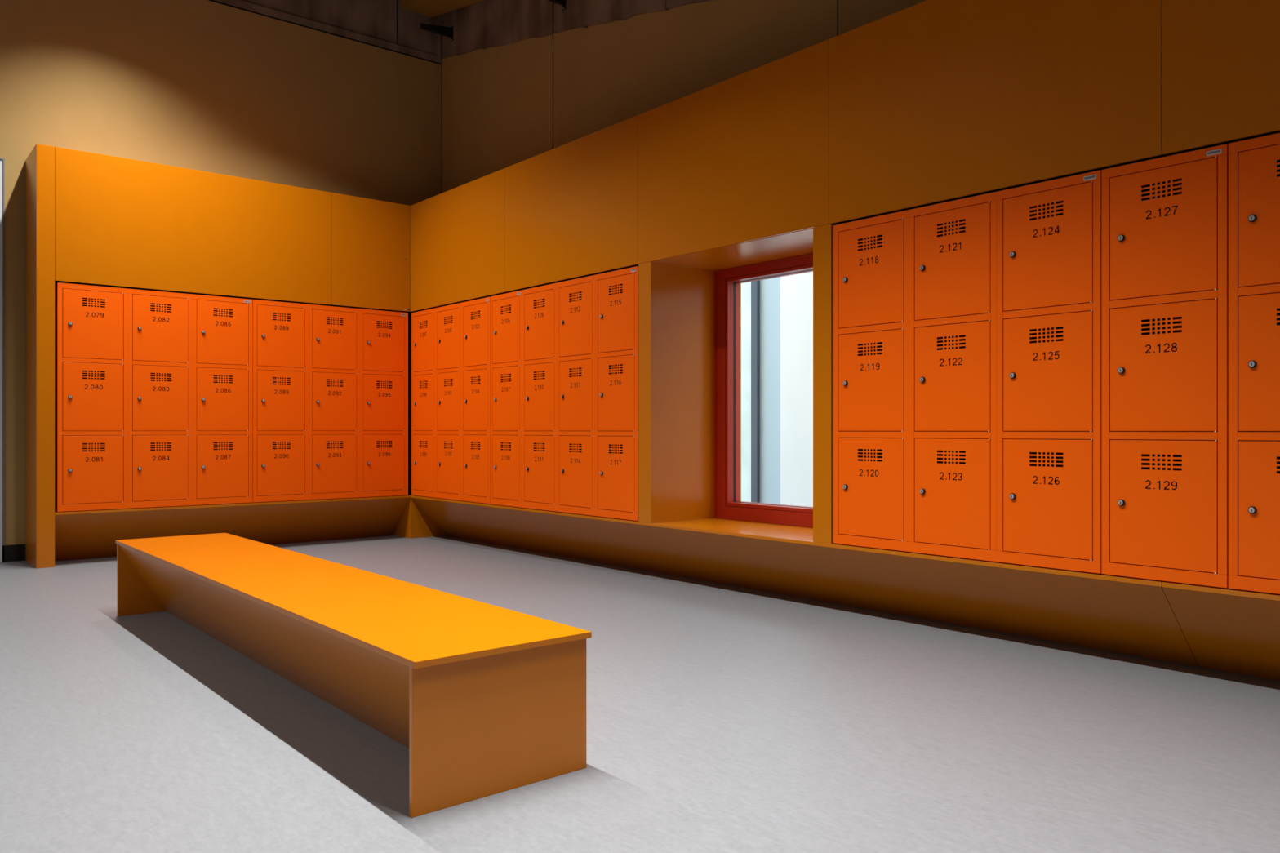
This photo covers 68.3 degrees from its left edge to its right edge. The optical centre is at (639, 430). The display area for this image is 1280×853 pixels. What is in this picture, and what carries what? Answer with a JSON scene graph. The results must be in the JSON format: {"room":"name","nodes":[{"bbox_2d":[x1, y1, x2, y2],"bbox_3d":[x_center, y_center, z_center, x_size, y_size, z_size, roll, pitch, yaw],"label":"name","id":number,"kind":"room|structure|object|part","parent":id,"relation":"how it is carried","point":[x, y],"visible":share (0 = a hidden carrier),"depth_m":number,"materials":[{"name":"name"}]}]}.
{"room":"changing room","nodes":[
{"label":"changing room","id":0,"kind":"room"},
{"bbox_2d":[0,0,440,545],"bbox_3d":[-5.962,-1.441,7.193,10.200,5.022,0.300,0,0,-40],"label":"wall","id":1,"kind":"structure","parent":0,"point":[208,86],"depth_m":8.58,"materials":[{"name":"brown paint"}]},
{"bbox_2d":[0,157,4,561],"bbox_3d":[-5.624,-0.568,7.309,1.167,3.276,0.159,0,0,-40],"label":"door","id":2,"kind":"structure","parent":1,"relation":"in","point":[2,160],"depth_m":7.65,"materials":[{"name":"grey paint"}]},
{"bbox_2d":[2,544,25,562],"bbox_3d":[-5.111,1.003,7.705,0.157,0.134,0.012,0,0,-40],"label":"baseboard","id":3,"kind":"structure","parent":1,"relation":"attached to","point":[15,553],"depth_m":7.70,"materials":[{"name":"black"}]},
{"bbox_2d":[400,0,483,17],"bbox_3d":[0.718,-4.027,6.344,0.360,2.607,9.600,0,0,-40],"label":"ceiling","id":4,"kind":"structure","parent":1,"relation":"attached to","point":[431,8],"depth_m":9.71,"materials":[{"name":"paint"}]},
{"bbox_2d":[208,0,440,64],"bbox_3d":[-5.964,-4.641,7.195,10.200,1.378,0.295,0,0,-40],"label":"wall","id":5,"kind":"structure","parent":0,"point":[381,24],"depth_m":9.66,"materials":[{"name":"black concrete"}]},
{"bbox_2d":[436,0,712,58],"bbox_3d":[2.395,-3.298,4.961,0.285,4.066,13.916,0,0,-40],"label":"wall","id":6,"kind":"structure","parent":0,"point":[483,24],"depth_m":8.91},
{"bbox_2d":[420,22,453,41],"bbox_3d":[-2.116,-4.175,9.828,0.361,0.155,0.060,0,0,-40],"label":"wall bracket","id":7,"kind":"object","parent":6,"relation":"attached to","point":[443,30],"visible":1,"depth_m":9.83,"materials":[{"name":"black metal"}]},
{"bbox_2d":[440,34,441,193],"bbox_3d":[-2.076,-3.169,9.874,0.009,1.940,0.009,0,0,-40],"label":"cable","id":8,"kind":"object","parent":7,"relation":"hanging from","point":[441,34],"visible":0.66,"depth_m":9.87,"materials":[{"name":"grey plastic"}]},
{"bbox_2d":[547,0,566,10],"bbox_3d":[-0.809,-3.815,8.275,0.361,0.155,0.060,0,0,-40],"label":"wall bracket","id":9,"kind":"object","parent":6,"relation":"attached to","point":[563,2],"visible":1,"depth_m":8.36,"materials":[{"name":"black metal"}]},
{"bbox_2d":[552,0,553,148],"bbox_3d":[-0.766,-2.989,8.317,0.009,1.580,0.009,0,0,-40],"label":"cable","id":10,"kind":"object","parent":9,"relation":"hanging from","point":[553,1],"visible":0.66,"depth_m":8.31,"materials":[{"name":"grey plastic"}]},
{"bbox_3d":[-0.811,-3.829,8.273,0.355,0.097,0.040,0,0,-40],"label":"arm","id":11,"kind":"part","parent":9,"relation":"part of","materials":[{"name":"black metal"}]},
{"bbox_3d":[-0.673,-3.815,8.389,0.006,0.155,0.060,0,0,-40],"label":"wall plate","id":12,"kind":"part","parent":9,"relation":"part of","materials":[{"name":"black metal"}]},
{"bbox_3d":[1.195,-3.188,5.893,0.361,0.155,0.060,0,0,-40],"label":"wall bracket","id":13,"kind":"object","parent":6,"relation":"attached to","visible":0},
{"bbox_2d":[836,0,838,35],"bbox_3d":[1.242,-2.676,5.931,0.009,0.953,0.009,0,0,-40],"label":"cable","id":14,"kind":"object","parent":13,"relation":"hanging from","point":[837,0],"visible":0.48,"depth_m":5.93,"materials":[{"name":"grey plastic"}]},
{"bbox_2d":[0,534,1279,852],"bbox_3d":[-1.487,1.170,1.875,10.200,0.200,14.200,0,0,-40],"label":"floor","id":15,"kind":"structure","parent":0,"point":[721,717],"depth_m":3.24,"materials":[{"name":"grey concrete"}]},
{"bbox_2d":[25,143,54,568],"bbox_3d":[-4.814,-0.575,7.570,0.122,3.289,0.599,0,0,-40],"label":"panel","id":16,"kind":"object","parent":15,"relation":"on","point":[40,162],"visible":1,"depth_m":7.35,"materials":[{"name":"laminate"}]},
{"bbox_2d":[54,497,410,560],"bbox_3d":[-3.561,0.868,8.520,3.016,0.404,0.437,0,0,-40],"label":"base panel","id":17,"kind":"object","parent":15,"relation":"on","point":[86,535],"visible":0.71,"depth_m":8.40,"materials":[{"name":"laminate"}]},
{"bbox_2d":[54,491,412,515],"bbox_3d":[-3.364,0.655,8.789,3.665,0.020,0.598,0,0,-40],"label":"board","id":18,"kind":"object","parent":17,"relation":"on","point":[409,495],"visible":0.24,"depth_m":8.20,"materials":[{"name":"laminate"}]},
{"bbox_2d":[54,282,253,512],"bbox_3d":[-4.152,-0.258,8.061,1.486,1.803,0.515,0,0,-40],"label":"bank","id":19,"kind":"object","parent":18,"relation":"on","point":[153,389],"visible":0.99,"depth_m":7.84,"materials":[{"name":"orange metal"}]},
{"bbox_3d":[-4.379,0.313,7.564,0.425,0.539,0.018,0,0,-40],"label":"door","id":20,"kind":"part","parent":19,"relation":"part of","materials":[{"name":"orange metal"}]},
{"bbox_3d":[-4.379,-0.266,7.564,0.425,0.539,0.018,0,0,-40],"label":"door","id":21,"kind":"part","parent":19,"relation":"part of","materials":[{"name":"orange metal"}]},
{"bbox_3d":[-4.379,-0.845,7.564,0.425,0.539,0.018,0,0,-40],"label":"door","id":22,"kind":"part","parent":19,"relation":"part of","materials":[{"name":"orange metal"}]},
{"bbox_3d":[-4.001,0.313,7.882,0.425,0.539,0.018,0,0,-40],"label":"door","id":23,"kind":"part","parent":19,"relation":"part of","materials":[{"name":"orange metal"}]},
{"bbox_3d":[-4.001,-0.266,7.882,0.425,0.539,0.018,0,0,-40],"label":"door","id":24,"kind":"part","parent":19,"relation":"part of","materials":[{"name":"orange metal"}]},
{"bbox_3d":[-4.001,-0.845,7.882,0.425,0.539,0.018,0,0,-40],"label":"door","id":25,"kind":"part","parent":19,"relation":"part of","materials":[{"name":"orange metal"}]},
{"bbox_2d":[54,146,331,304],"bbox_3d":[-3.732,-1.696,8.100,2.212,1.048,0.018,0,0,-40],"label":"wall panel","id":26,"kind":"object","parent":19,"relation":"on","point":[119,221],"visible":1,"depth_m":7.99,"materials":[{"name":"laminate"}]},
{"bbox_3d":[-3.623,0.313,8.200,0.425,0.539,0.018,0,0,-40],"label":"door","id":27,"kind":"part","parent":19,"relation":"part of","materials":[{"name":"orange metal"}]},
{"bbox_3d":[-3.623,-0.266,8.200,0.425,0.539,0.018,0,0,-40],"label":"door","id":28,"kind":"part","parent":19,"relation":"part of","materials":[{"name":"orange metal"}]},
{"bbox_3d":[-3.623,-0.845,8.200,0.425,0.539,0.018,0,0,-40],"label":"door","id":29,"kind":"part","parent":19,"relation":"part of","materials":[{"name":"orange metal"}]},
{"bbox_2d":[253,299,408,502],"bbox_3d":[-3.012,-0.258,9.020,1.486,1.803,0.515,0,0,-40],"label":"bank","id":30,"kind":"object","parent":18,"relation":"on","point":[331,383],"visible":1,"depth_m":8.80,"materials":[{"name":"orange metal"}]},
{"bbox_3d":[-3.239,0.313,8.523,0.425,0.539,0.018,0,0,-40],"label":"door","id":31,"kind":"part","parent":30,"relation":"part of","materials":[{"name":"orange metal"}]},
{"bbox_3d":[-3.239,-0.266,8.523,0.425,0.539,0.018,0,0,-40],"label":"door","id":32,"kind":"part","parent":30,"relation":"part of","materials":[{"name":"orange metal"}]},
{"bbox_3d":[-3.239,-0.845,8.523,0.425,0.539,0.018,0,0,-40],"label":"door","id":33,"kind":"part","parent":30,"relation":"part of","materials":[{"name":"orange metal"}]},
{"bbox_3d":[-2.861,0.313,8.841,0.425,0.539,0.018,0,0,-40],"label":"door","id":34,"kind":"part","parent":30,"relation":"part of","materials":[{"name":"orange metal"}]},
{"bbox_3d":[-2.861,-0.266,8.841,0.425,0.539,0.018,0,0,-40],"label":"door","id":35,"kind":"part","parent":30,"relation":"part of","materials":[{"name":"orange metal"}]},
{"bbox_3d":[-2.861,-0.845,8.841,0.425,0.539,0.018,0,0,-40],"label":"door","id":36,"kind":"part","parent":30,"relation":"part of","materials":[{"name":"orange metal"}]},
{"bbox_2d":[331,192,410,311],"bbox_3d":[-2.575,-1.696,9.068,0.799,1.048,0.027,0,0,-40],"label":"wall panel","id":37,"kind":"object","parent":30,"relation":"on","point":[371,238],"visible":1,"depth_m":9.06,"materials":[{"name":"laminate"}]},
{"bbox_3d":[-2.483,0.313,9.159,0.425,0.539,0.018,0,0,-40],"label":"door","id":38,"kind":"part","parent":30,"relation":"part of","materials":[{"name":"orange metal"}]},
{"bbox_3d":[-2.483,-0.266,9.159,0.425,0.539,0.018,0,0,-40],"label":"door","id":39,"kind":"part","parent":30,"relation":"part of","materials":[{"name":"orange metal"}]},
{"bbox_3d":[-2.483,-0.845,9.159,0.425,0.539,0.018,0,0,-40],"label":"door","id":40,"kind":"part","parent":30,"relation":"part of","materials":[{"name":"orange metal"}]},
{"bbox_2d":[115,533,591,817],"bbox_3d":[-1.591,0.852,4.213,0.606,0.435,3.749,0,0,-40],"label":"bench","id":41,"kind":"object","parent":15,"relation":"on","point":[484,700],"visible":1,"depth_m":3.05,"materials":[{"name":"laminate"}]},
{"bbox_3d":[-2.777,0.862,5.622,0.600,0.416,0.018,0,0,-40],"label":"panel","id":42,"kind":"part","parent":41,"relation":"part of","materials":[{"name":"laminate"}]},
{"bbox_3d":[-1.714,0.862,4.109,0.275,0.416,3.666,0,0,-40],"label":"sloped panel","id":43,"kind":"part","parent":41,"relation":"part of","materials":[{"name":"laminate"}]},
{"bbox_3d":[-1.591,0.644,4.213,0.606,0.019,3.749,0,0,-40],"label":"seat","id":44,"kind":"part","parent":41,"relation":"part of","materials":[{"name":"laminate"}]},
{"bbox_3d":[-0.405,0.862,2.803,0.600,0.416,0.018,0,0,-40],"label":"panel","id":45,"kind":"part","parent":41,"relation":"part of","materials":[{"name":"laminate"}]},
{"bbox_2d":[392,497,447,538],"bbox_3d":[-2.239,0.868,9.633,0.440,0.404,0.440,0,0,-40],"label":"corner foot","id":46,"kind":"object","parent":15,"relation":"on","point":[414,522],"visible":0.58,"depth_m":9.41,"materials":[{"name":"orange wood"}]},
{"bbox_2d":[411,497,1199,666],"bbox_3d":[0.141,0.868,6.805,0.437,0.404,6.951,0,0,-40],"label":"base panel","id":47,"kind":"object","parent":15,"relation":"on","point":[1136,620],"visible":1,"depth_m":5.36,"materials":[{"name":"laminate"}]},
{"bbox_2d":[410,495,1164,586],"bbox_3d":[0.220,0.655,6.872,0.648,0.020,6.952,0,0,-40],"label":"board","id":48,"kind":"object","parent":47,"relation":"on","point":[768,531],"visible":0.44,"depth_m":5.90,"materials":[{"name":"laminate"}]},
{"bbox_2d":[411,296,491,504],"bbox_3d":[-1.592,-0.258,8.909,0.515,1.803,1.486,0,0,-40],"label":"bank","id":49,"kind":"object","parent":48,"relation":"on","point":[451,344],"visible":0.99,"depth_m":8.68,"materials":[{"name":"orange metal"}]},
{"bbox_3d":[-2.088,0.313,9.136,0.018,0.539,0.425,0,0,-40],"label":"door","id":50,"kind":"part","parent":49,"relation":"part of","materials":[{"name":"orange metal"}]},
{"bbox_3d":[-2.088,-0.266,9.136,0.018,0.539,0.425,0,0,-40],"label":"door","id":51,"kind":"part","parent":49,"relation":"part of","materials":[{"name":"orange metal"}]},
{"bbox_3d":[-2.088,-0.845,9.136,0.018,0.539,0.425,0,0,-40],"label":"door","id":52,"kind":"part","parent":49,"relation":"part of","materials":[{"name":"orange metal"}]},
{"bbox_3d":[-1.770,0.313,8.758,0.018,0.539,0.425,0,0,-40],"label":"door","id":53,"kind":"part","parent":49,"relation":"part of","materials":[{"name":"orange metal"}]},
{"bbox_3d":[-1.770,-0.266,8.758,0.018,0.539,0.425,0,0,-40],"label":"door","id":54,"kind":"part","parent":49,"relation":"part of","materials":[{"name":"orange metal"}]},
{"bbox_3d":[-1.770,-0.845,8.758,0.018,0.539,0.425,0,0,-40],"label":"door","id":55,"kind":"part","parent":49,"relation":"part of","materials":[{"name":"orange metal"}]},
{"bbox_2d":[410,168,504,311],"bbox_3d":[-1.700,-1.696,8.665,0.018,1.048,1.735,0,0,-40],"label":"wall panel","id":56,"kind":"object","parent":49,"relation":"on","point":[457,234],"visible":1,"depth_m":8.57,"materials":[{"name":"laminate"}]},
{"bbox_3d":[-1.452,0.313,8.380,0.018,0.539,0.425,0,0,-40],"label":"door","id":57,"kind":"part","parent":49,"relation":"part of","materials":[{"name":"orange metal"}]},
{"bbox_3d":[-1.452,-0.266,8.380,0.018,0.539,0.425,0,0,-40],"label":"door","id":58,"kind":"part","parent":49,"relation":"part of","materials":[{"name":"orange metal"}]},
{"bbox_3d":[-1.452,-0.845,8.380,0.018,0.539,0.425,0,0,-40],"label":"door","id":59,"kind":"part","parent":49,"relation":"part of","materials":[{"name":"orange metal"}]},
{"bbox_2d":[490,289,522,507],"bbox_3d":[-0.950,-0.258,8.146,0.515,1.803,0.498,0,0,-40],"label":"bank","id":60,"kind":"object","parent":48,"relation":"on","point":[506,309],"visible":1,"depth_m":7.99,"materials":[{"name":"orange metal"}]},
{"bbox_3d":[-1.129,0.313,7.995,0.018,0.539,0.425,0,0,-40],"label":"door","id":61,"kind":"part","parent":60,"relation":"part of","materials":[{"name":"orange metal"}]},
{"bbox_3d":[-1.129,-0.266,7.995,0.018,0.539,0.425,0,0,-40],"label":"door","id":62,"kind":"part","parent":60,"relation":"part of","materials":[{"name":"orange metal"}]},
{"bbox_3d":[-1.129,-0.845,7.995,0.018,0.539,0.425,0,0,-40],"label":"door","id":63,"kind":"part","parent":60,"relation":"part of","materials":[{"name":"orange metal"}]},
{"bbox_2d":[522,266,638,520],"bbox_3d":[-0.309,-0.258,7.384,0.515,1.803,1.486,0,0,-40],"label":"bank","id":64,"kind":"object","parent":48,"relation":"on","point":[580,335],"visible":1,"depth_m":7.17,"materials":[{"name":"orange metal"}]},
{"bbox_3d":[-0.806,0.313,7.612,0.018,0.539,0.425,0,0,-40],"label":"door","id":65,"kind":"part","parent":64,"relation":"part of","materials":[{"name":"orange metal"}]},
{"bbox_3d":[-0.806,-0.266,7.612,0.018,0.539,0.425,0,0,-40],"label":"door","id":66,"kind":"part","parent":64,"relation":"part of","materials":[{"name":"orange metal"}]},
{"bbox_3d":[-0.806,-0.845,7.612,0.018,0.539,0.425,0,0,-40],"label":"door","id":67,"kind":"part","parent":64,"relation":"part of","materials":[{"name":"orange metal"}]},
{"bbox_2d":[504,115,638,292],"bbox_3d":[-0.575,-1.696,7.327,0.018,1.048,1.757,0,0,-40],"label":"wall panel","id":68,"kind":"object","parent":64,"relation":"on","point":[571,208],"visible":1,"depth_m":7.24,"materials":[{"name":"laminate"}]},
{"bbox_3d":[-0.488,0.313,7.234,0.018,0.539,0.425,0,0,-40],"label":"door","id":69,"kind":"part","parent":64,"relation":"part of","materials":[{"name":"orange metal"}]},
{"bbox_3d":[-0.488,-0.266,7.234,0.018,0.539,0.425,0,0,-40],"label":"door","id":70,"kind":"part","parent":64,"relation":"part of","materials":[{"name":"orange metal"}]},
{"bbox_3d":[-0.488,-0.845,7.234,0.018,0.539,0.425,0,0,-40],"label":"door","id":71,"kind":"part","parent":64,"relation":"part of","materials":[{"name":"orange metal"}]},
{"bbox_3d":[-0.170,0.313,6.856,0.018,0.539,0.425,0,0,-40],"label":"door","id":72,"kind":"part","parent":64,"relation":"part of","materials":[{"name":"orange metal"}]},
{"bbox_3d":[-0.170,-0.266,6.856,0.018,0.539,0.425,0,0,-40],"label":"door","id":73,"kind":"part","parent":64,"relation":"part of","materials":[{"name":"orange metal"}]},
{"bbox_3d":[-0.170,-0.845,6.856,0.018,0.539,0.425,0,0,-40],"label":"door","id":74,"kind":"part","parent":64,"relation":"part of","materials":[{"name":"orange metal"}]},
{"bbox_2d":[638,223,833,544],"bbox_3d":[0.788,-0.272,6.206,0.659,1.833,1.696,0,0,-40],"label":"window niche","id":75,"kind":"object","parent":48,"relation":"on","point":[676,301],"visible":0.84,"depth_m":6.61,"materials":[{"name":"laminate"}]},
{"bbox_2d":[638,39,829,263],"bbox_3d":[0.535,-1.696,6.009,0.018,1.048,1.686,0,0,-40],"label":"wall panel","id":76,"kind":"object","parent":75,"relation":"on","point":[743,157],"visible":1,"depth_m":5.89,"materials":[{"name":"laminate"}]},
{"bbox_2d":[833,169,1102,574],"bbox_3d":[1.758,-0.258,4.928,0.515,1.803,1.486,0,0,-40],"label":"bank","id":77,"kind":"object","parent":48,"relation":"on","point":[967,331],"visible":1,"depth_m":4.69,"materials":[{"name":"orange metal"}]},
{"bbox_3d":[1.261,0.313,5.155,0.018,0.539,0.425,0,0,-40],"label":"door","id":78,"kind":"part","parent":77,"relation":"part of","materials":[{"name":"orange metal"}]},
{"bbox_3d":[1.261,-0.266,5.155,0.018,0.539,0.425,0,0,-40],"label":"door","id":79,"kind":"part","parent":77,"relation":"part of","materials":[{"name":"orange metal"}]},
{"bbox_3d":[1.261,-0.845,5.155,0.018,0.539,0.425,0,0,-40],"label":"door","id":80,"kind":"part","parent":77,"relation":"part of","materials":[{"name":"orange metal"}]},
{"bbox_3d":[1.579,0.313,4.777,0.018,0.539,0.425,0,0,-40],"label":"door","id":81,"kind":"part","parent":77,"relation":"part of","materials":[{"name":"orange metal"}]},
{"bbox_3d":[1.579,-0.266,4.777,0.018,0.539,0.425,0,0,-40],"label":"door","id":82,"kind":"part","parent":77,"relation":"part of","materials":[{"name":"orange metal"}]},
{"bbox_3d":[1.579,-0.845,4.777,0.018,0.539,0.425,0,0,-40],"label":"door","id":83,"kind":"part","parent":77,"relation":"part of","materials":[{"name":"orange metal"}]},
{"bbox_2d":[829,0,1162,223],"bbox_3d":[1.648,-1.696,4.686,0.018,1.048,1.768,0,0,-40],"label":"wall panel","id":84,"kind":"object","parent":77,"relation":"on","point":[931,101],"visible":1,"depth_m":4.62,"materials":[{"name":"laminate"}]},
{"bbox_3d":[1.897,0.313,4.399,0.018,0.539,0.425,0,0,-40],"label":"door","id":85,"kind":"part","parent":77,"relation":"part of","materials":[{"name":"orange metal"}]},
{"bbox_3d":[1.897,-0.266,4.399,0.018,0.539,0.425,0,0,-40],"label":"door","id":86,"kind":"part","parent":77,"relation":"part of","materials":[{"name":"orange metal"}]},
{"bbox_3d":[1.897,-0.845,4.399,0.018,0.539,0.425,0,0,-40],"label":"door","id":87,"kind":"part","parent":77,"relation":"part of","materials":[{"name":"orange metal"}]},
{"bbox_3d":[2.020,-1.135,4.238,0.002,0.019,0.056,0,0,-40],"label":"maker plate","id":88,"kind":"part","parent":77,"relation":"part of","materials":[{"name":"silver metal"}]},
{"bbox_2d":[1101,143,1228,588],"bbox_3d":[2.400,-0.258,4.165,0.515,1.803,0.498,0,0,-40],"label":"bank","id":89,"kind":"object","parent":48,"relation":"on","point":[1165,220],"visible":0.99,"depth_m":3.99,"materials":[{"name":"orange metal"}]},
{"bbox_3d":[2.221,0.313,4.015,0.018,0.539,0.425,0,0,-40],"label":"door","id":90,"kind":"part","parent":89,"relation":"part of","materials":[{"name":"orange metal"}]},
{"bbox_3d":[2.221,-0.266,4.015,0.018,0.539,0.425,0,0,-40],"label":"door","id":91,"kind":"part","parent":89,"relation":"part of","materials":[{"name":"orange metal"}]},
{"bbox_3d":[2.221,-0.845,4.015,0.018,0.539,0.425,0,0,-40],"label":"door","id":92,"kind":"part","parent":89,"relation":"part of","materials":[{"name":"orange metal"}]},
{"bbox_3d":[2.343,-1.135,3.854,0.002,0.019,0.056,0,0,-40],"label":"maker plate","id":93,"kind":"part","parent":89,"relation":"part of","materials":[{"name":"silver metal"}]},
{"bbox_2d":[1161,586,1279,680],"bbox_3d":[2.942,0.868,3.475,0.437,0.404,1.745,0,0,-40],"label":"base panel","id":94,"kind":"object","parent":15,"relation":"on","point":[1236,634],"visible":1,"depth_m":3.98,"materials":[{"name":"laminate"}]},
{"bbox_2d":[1161,582,1279,600],"bbox_3d":[3.022,0.655,3.543,0.648,0.020,1.746,0,0,-40],"label":"board","id":95,"kind":"object","parent":94,"relation":"on","point":[1166,584],"visible":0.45,"depth_m":3.83,"materials":[{"name":"laminate"}]},
{"bbox_2d":[1228,133,1279,595],"bbox_3d":[3.041,-0.258,3.402,0.515,1.803,1.486,0,0,-40],"label":"bank","id":96,"kind":"object","parent":95,"relation":"on","point":[1254,164],"visible":1,"depth_m":3.75,"materials":[{"name":"orange metal"}]},
{"bbox_2d":[1161,0,1279,154],"bbox_3d":[2.780,-1.696,3.340,0.018,1.048,1.745,0,0,-40],"label":"wall panel","id":97,"kind":"object","parent":96,"relation":"on","point":[1220,59],"visible":1,"depth_m":3.84,"materials":[{"name":"laminate"}]},
{"bbox_3d":[2.545,0.313,3.630,0.018,0.539,0.425,0,0,-40],"label":"door","id":98,"kind":"part","parent":96,"relation":"part of","materials":[{"name":"orange metal"}]},
{"bbox_3d":[2.545,-0.266,3.630,0.018,0.539,0.425,0,0,-40],"label":"door","id":99,"kind":"part","parent":96,"relation":"part of","materials":[{"name":"orange metal"}]},
{"bbox_3d":[2.545,-0.845,3.630,0.018,0.539,0.425,0,0,-40],"label":"door","id":100,"kind":"part","parent":96,"relation":"part of","materials":[{"name":"orange metal"}]},
{"bbox_2d":[440,0,1279,501],"bbox_3d":[2.416,-1.627,4.963,0.250,5.393,13.900,0,0,-40],"label":"wall","id":101,"kind":"structure","parent":0,"point":[497,101],"depth_m":7.93,"materials":[{"name":"brown paint"}]},
{"bbox_2d":[714,253,813,528],"bbox_3d":[1.062,-0.263,6.434,0.148,1.813,1.431,0,0,-40],"label":"window","id":102,"kind":"structure","parent":101,"relation":"in","point":[727,504],"depth_m":6.86,"materials":[{"name":"red paint"}]},
{"label":"outside","id":103,"kind":"structure","parent":0,"visible":0},
{"bbox_3d":[3.321,1.520,12.717,11.080,0.300,26.000,0,0,-40],"label":"floor","id":104,"kind":"structure","parent":103,"visible":0},
{"bbox_2d":[741,271,813,506],"bbox_3d":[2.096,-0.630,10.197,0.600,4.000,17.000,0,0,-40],"label":"window pane","id":105,"kind":"structure","parent":104,"relation":"on","point":[777,313],"depth_m":10.74,"materials":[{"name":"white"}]},
{"bbox_3d":[1.362,-0.630,10.992,0.100,4.000,0.094,0,0,-40],"label":"dark post","id":106,"kind":"part","parent":105,"relation":"part of","materials":[{"name":"metal"}]}
]}

